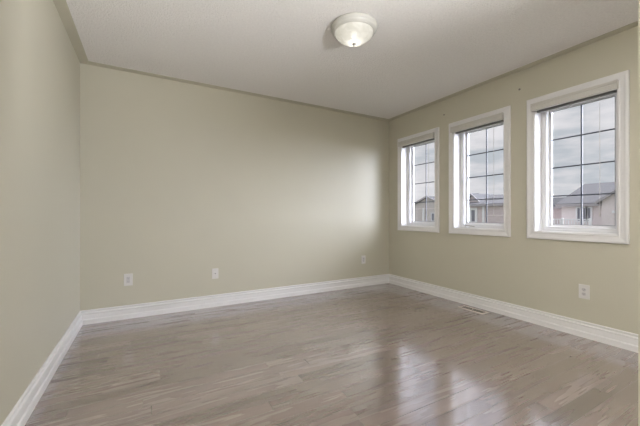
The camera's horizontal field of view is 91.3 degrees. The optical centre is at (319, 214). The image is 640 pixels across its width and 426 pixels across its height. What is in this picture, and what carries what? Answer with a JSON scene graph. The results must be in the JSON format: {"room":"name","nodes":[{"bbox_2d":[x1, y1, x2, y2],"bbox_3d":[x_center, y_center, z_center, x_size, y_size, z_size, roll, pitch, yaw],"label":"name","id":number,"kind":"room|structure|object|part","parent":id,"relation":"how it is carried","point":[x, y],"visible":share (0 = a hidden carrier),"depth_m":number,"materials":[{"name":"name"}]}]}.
{"room":"empty bedroom","nodes":[
{"label":"empty bedroom","id":0,"kind":"room"},
{"bbox_2d":[0,0,79,425],"bbox_3d":[-1.091,-0.208,0.632,0.150,2.600,5.865,0,0,-29],"label":"wall","id":1,"kind":"structure","parent":0,"point":[40,64],"depth_m":1.87,"materials":[{"name":"paint"}]},
{"bbox_2d":[1,311,81,425],"bbox_3d":[-1.015,1.021,0.674,0.022,0.141,5.565,0,0,-29],"label":"baseboard","id":2,"kind":"structure","parent":1,"relation":"attached to","point":[19,415],"depth_m":1.91,"materials":[{"name":"white paint"}]},
{"bbox_2d":[80,63,388,310],"bbox_3d":[-0.669,-0.208,4.136,3.991,2.600,0.150,0,0,-29],"label":"wall","id":3,"kind":"structure","parent":0,"point":[180,182],"depth_m":3.73,"materials":[{"name":"paint"}]},
{"bbox_2d":[124,273,132,285],"bbox_3d":[-2.018,0.683,3.295,0.080,0.126,0.009,0,0,-29],"label":"wall outlet","id":4,"kind":"object","parent":3,"relation":"attached to","point":[128,278],"visible":1,"depth_m":3.29,"materials":[{"name":"white plastic"}]},
{"bbox_2d":[212,268,217,278],"bbox_3d":[-1.247,0.700,3.724,0.074,0.122,0.008,0,0,-29],"label":"wall jack","id":5,"kind":"object","parent":3,"relation":"attached to","point":[215,270],"visible":1,"depth_m":3.72,"materials":[{"name":"white plastic"}]},
{"bbox_2d":[81,274,388,324],"bbox_3d":[-0.627,1.021,4.061,3.991,0.141,0.022,0,0,-29],"label":"baseboard","id":6,"kind":"structure","parent":3,"relation":"attached to","point":[108,314],"depth_m":3.73,"materials":[{"name":"white paint"}]},
{"bbox_2d":[53,0,637,120],"bbox_3d":[0.251,-1.507,2.481,3.991,0.005,3.636,0,0,-29],"label":"trim","id":7,"kind":"structure","parent":3,"relation":"attached to","point":[62,8],"depth_m":3.15,"materials":[{"name":"paint"}]},
{"bbox_2d":[361,255,365,263],"bbox_3d":[0.666,0.685,4.787,0.078,0.124,0.009,0,0,-29],"label":"wall outlet","id":8,"kind":"object","parent":3,"relation":"attached to","point":[363,258],"visible":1,"depth_m":4.78,"materials":[{"name":"white plastic"}]},
{"bbox_2d":[25,283,637,425],"bbox_3d":[0.675,1.151,1.614,4.191,0.120,5.865,0,0,-29],"label":"floor","id":9,"kind":"structure","parent":0,"point":[387,354],"depth_m":2.22,"materials":[{"name":"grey wood"}]},
{"bbox_2d":[459,305,488,313],"bbox_3d":[1.758,1.086,3.598,0.124,0.010,0.316,0,0,-29],"label":"floor vent","id":10,"kind":"object","parent":9,"relation":"in","point":[463,306],"visible":1,"depth_m":3.59,"materials":[{"name":"beige metal"}]},
{"bbox_2d":[66,0,637,118],"bbox_3d":[0.763,-1.569,1.663,4.391,0.120,5.865,0,0,-29],"label":"ceiling","id":11,"kind":"structure","parent":0,"point":[420,53],"depth_m":2.71,"materials":[{"name":"white paint"}]},
{"bbox_2d":[331,12,376,46],"bbox_3d":[0.272,-1.428,2.507,0.370,0.162,0.370,0,0,-29],"label":"ceiling light","id":12,"kind":"object","parent":11,"relation":"attached to","point":[353,29],"visible":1,"depth_m":2.41,"materials":[{"name":"white glass"}]},
{"bbox_3d":[0.272,-1.414,2.507,0.306,0.090,0.306,0,0,-29],"label":"lamp shade","id":13,"kind":"part","parent":12,"relation":"part of","materials":[{"name":"white glass"}]},
{"bbox_2d":[389,26,637,333],"bbox_3d":[2.559,-0.208,2.661,0.220,2.600,5.865,0,0,-29],"label":"wall","id":14,"kind":"structure","parent":0,"point":[546,275],"depth_m":3.24,"materials":[{"name":"paint"}]},
{"bbox_2d":[398,127,438,232],"bbox_3d":[1.488,-0.466,4.559,0.238,1.410,0.777,0,0,-29],"label":"window","id":15,"kind":"structure","parent":14,"relation":"in","point":[406,222],"depth_m":4.79,"materials":[{"name":"white paint"}]},
{"bbox_2d":[398,132,434,215],"bbox_3d":[1.392,-0.546,4.506,0.093,1.124,0.658,0,0,-29],"label":"window blind","id":16,"kind":"object","parent":15,"relation":"attached to","point":[427,137],"visible":0.95,"depth_m":4.42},
{"bbox_3d":[1.417,-1.031,4.520,0.034,0.013,0.604,0,0,-29],"label":"rail","id":17,"kind":"part","parent":16,"relation":"part of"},
{"bbox_3d":[1.505,-0.524,4.345,0.004,1.020,0.003,0,0,16],"label":"pull cord","id":18,"kind":"part","parent":16,"relation":"part of","materials":[{"name":"white plastic"}]},
{"bbox_3d":[1.547,-0.468,4.592,0.103,1.262,0.625,0,0,-29],"label":"frame","id":19,"kind":"part","parent":15,"relation":"part of","materials":[{"name":"white plastic"}]},
{"bbox_3d":[1.558,-0.471,4.598,0.038,1.172,0.533,0,0,-29],"label":"sash","id":20,"kind":"part","parent":15,"relation":"part of","materials":[{"name":"white plastic"}]},
{"bbox_2d":[413,144,433,220],"bbox_3d":[1.558,-0.471,4.598,0.006,1.135,0.496,0,0,-29],"label":"grille","id":21,"kind":"object","parent":15,"relation":"attached to","point":[426,163],"depth_m":4.67,"materials":[{"name":"grey metal"}]},
{"bbox_2d":[449,106,510,236],"bbox_3d":[1.942,-0.466,3.742,0.238,1.410,0.777,0,0,-29],"label":"window","id":22,"kind":"structure","parent":14,"relation":"in","point":[459,223],"depth_m":3.94,"materials":[{"name":"white paint"}]},
{"bbox_2d":[450,112,503,215],"bbox_3d":[1.846,-0.546,3.688,0.093,1.124,0.658,0,0,-29],"label":"window blind","id":23,"kind":"object","parent":22,"relation":"attached to","point":[497,118],"visible":0.98,"depth_m":3.64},
{"bbox_3d":[1.872,-1.031,3.703,0.034,0.013,0.604,0,0,-29],"label":"rail","id":24,"kind":"part","parent":23,"relation":"part of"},
{"bbox_3d":[2.001,-0.468,3.775,0.103,1.262,0.625,0,0,-29],"label":"frame","id":25,"kind":"part","parent":22,"relation":"part of","materials":[{"name":"white plastic"}]},
{"bbox_3d":[2.012,-0.471,3.781,0.038,1.172,0.533,0,0,-29],"label":"sash","id":26,"kind":"part","parent":22,"relation":"part of","materials":[{"name":"white plastic"}]},
{"bbox_2d":[468,129,503,222],"bbox_3d":[2.013,-0.471,3.781,0.006,1.135,0.496,0,0,-29],"label":"grille","id":27,"kind":"object","parent":22,"relation":"attached to","point":[476,130],"depth_m":3.83,"materials":[{"name":"grey metal"}]},
{"bbox_2d":[389,274,637,352],"bbox_3d":[2.454,1.021,2.603,0.022,0.141,5.565,0,0,-29],"label":"baseboard","id":28,"kind":"structure","parent":14,"relation":"attached to","point":[599,333],"depth_m":3.14,"materials":[{"name":"white paint"}]},
{"bbox_2d":[527,70,629,243],"bbox_3d":[2.401,-0.466,2.918,0.238,1.410,0.777,0,0,-29],"label":"window","id":29,"kind":"structure","parent":14,"relation":"in","point":[540,225],"depth_m":2.96,"materials":[{"name":"white paint"}]},
{"bbox_2d":[530,79,618,216],"bbox_3d":[2.304,-0.546,2.864,0.093,1.124,0.658,0,0,-29],"label":"window blind","id":30,"kind":"object","parent":29,"relation":"attached to","point":[611,87],"visible":0.97,"depth_m":2.81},
{"bbox_3d":[2.330,-1.031,2.879,0.034,0.013,0.604,0,0,-29],"label":"rail","id":31,"kind":"part","parent":30,"relation":"part of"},
{"bbox_3d":[2.460,-0.468,2.951,0.103,1.262,0.625,0,0,-29],"label":"frame","id":32,"kind":"part","parent":29,"relation":"part of","materials":[{"name":"white plastic"}]},
{"bbox_3d":[2.470,-0.471,2.957,0.038,1.172,0.533,0,0,-29],"label":"sash","id":33,"kind":"part","parent":29,"relation":"part of","materials":[{"name":"white plastic"}]},
{"bbox_2d":[552,105,614,224],"bbox_3d":[2.471,-0.471,2.957,0.006,1.135,0.496,0,0,-29],"label":"grille","id":34,"kind":"object","parent":29,"relation":"attached to","point":[571,106],"depth_m":2.99,"materials":[{"name":"grey metal"}]},
{"bbox_2d":[579,284,589,299],"bbox_3d":[2.356,0.686,2.792,0.009,0.126,0.080,0,0,-29],"label":"wall outlet","id":35,"kind":"object","parent":14,"relation":"attached to","point":[584,290],"visible":1,"depth_m":2.79,"materials":[{"name":"white plastic"}]},
{"bbox_2d":[638,0,639,425],"bbox_3d":[0.660,-0.208,0.578,0.070,2.600,0.090,0,0,-29],"label":"wall","id":36,"kind":"structure","parent":0,"point":[638,0],"depth_m":0.60,"materials":[{"name":"paint"}]},
{"label":"outside","id":37,"kind":"structure","parent":0,"visible":0},
{"bbox_3d":[41.999,4.341,51.951,116.100,0.300,170.000,0,0,-29],"label":"ground","id":38,"kind":"structure","parent":37,"visible":0},
{"bbox_2d":[414,193,478,222],"bbox_3d":[23.616,0.332,53.459,15.670,7.720,7.500,0,0,-29],"label":"house","id":39,"kind":"structure","parent":38,"relation":"on","point":[419,208],"depth_m":50.41,"materials":[{"name":"beige brick"}]},
{"bbox_2d":[469,193,553,224],"bbox_3d":[27.332,0.521,45.456,12.950,7.340,9.220,0,0,-29],"label":"house","id":40,"kind":"structure","parent":38,"relation":"on","point":[477,208],"depth_m":42.51,"materials":[{"name":"pink brick"}]},
{"bbox_3d":[21.433,0.141,43.750,0.040,1.600,0.550,0,0,-29],"label":"pane","id":41,"kind":"part","parent":40,"relation":"part of","materials":[{"name":"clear glass"}]},
{"bbox_2d":[553,182,614,227],"bbox_3d":[33.848,-0.069,33.118,15.550,8.520,17.720,0,0,-29],"label":"house","id":42,"kind":"structure","parent":38,"relation":"on","point":[566,210],"depth_m":33.04,"materials":[{"name":"paint"}]},
{"bbox_3d":[24.754,0.761,33.783,0.200,0.860,7.280,0,0,-29],"label":"balcony railing","id":43,"kind":"part","parent":42,"relation":"part of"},
{"bbox_3d":[27.363,-0.034,33.083,0.040,1.350,0.240,0,0,-29],"label":"pane","id":44,"kind":"part","parent":42,"relation":"part of","materials":[{"name":"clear glass"}]},
{"bbox_3d":[27.616,-0.034,32.628,0.040,1.350,0.240,0,0,-29],"label":"pane","id":45,"kind":"part","parent":42,"relation":"part of","materials":[{"name":"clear glass"}]}
]}

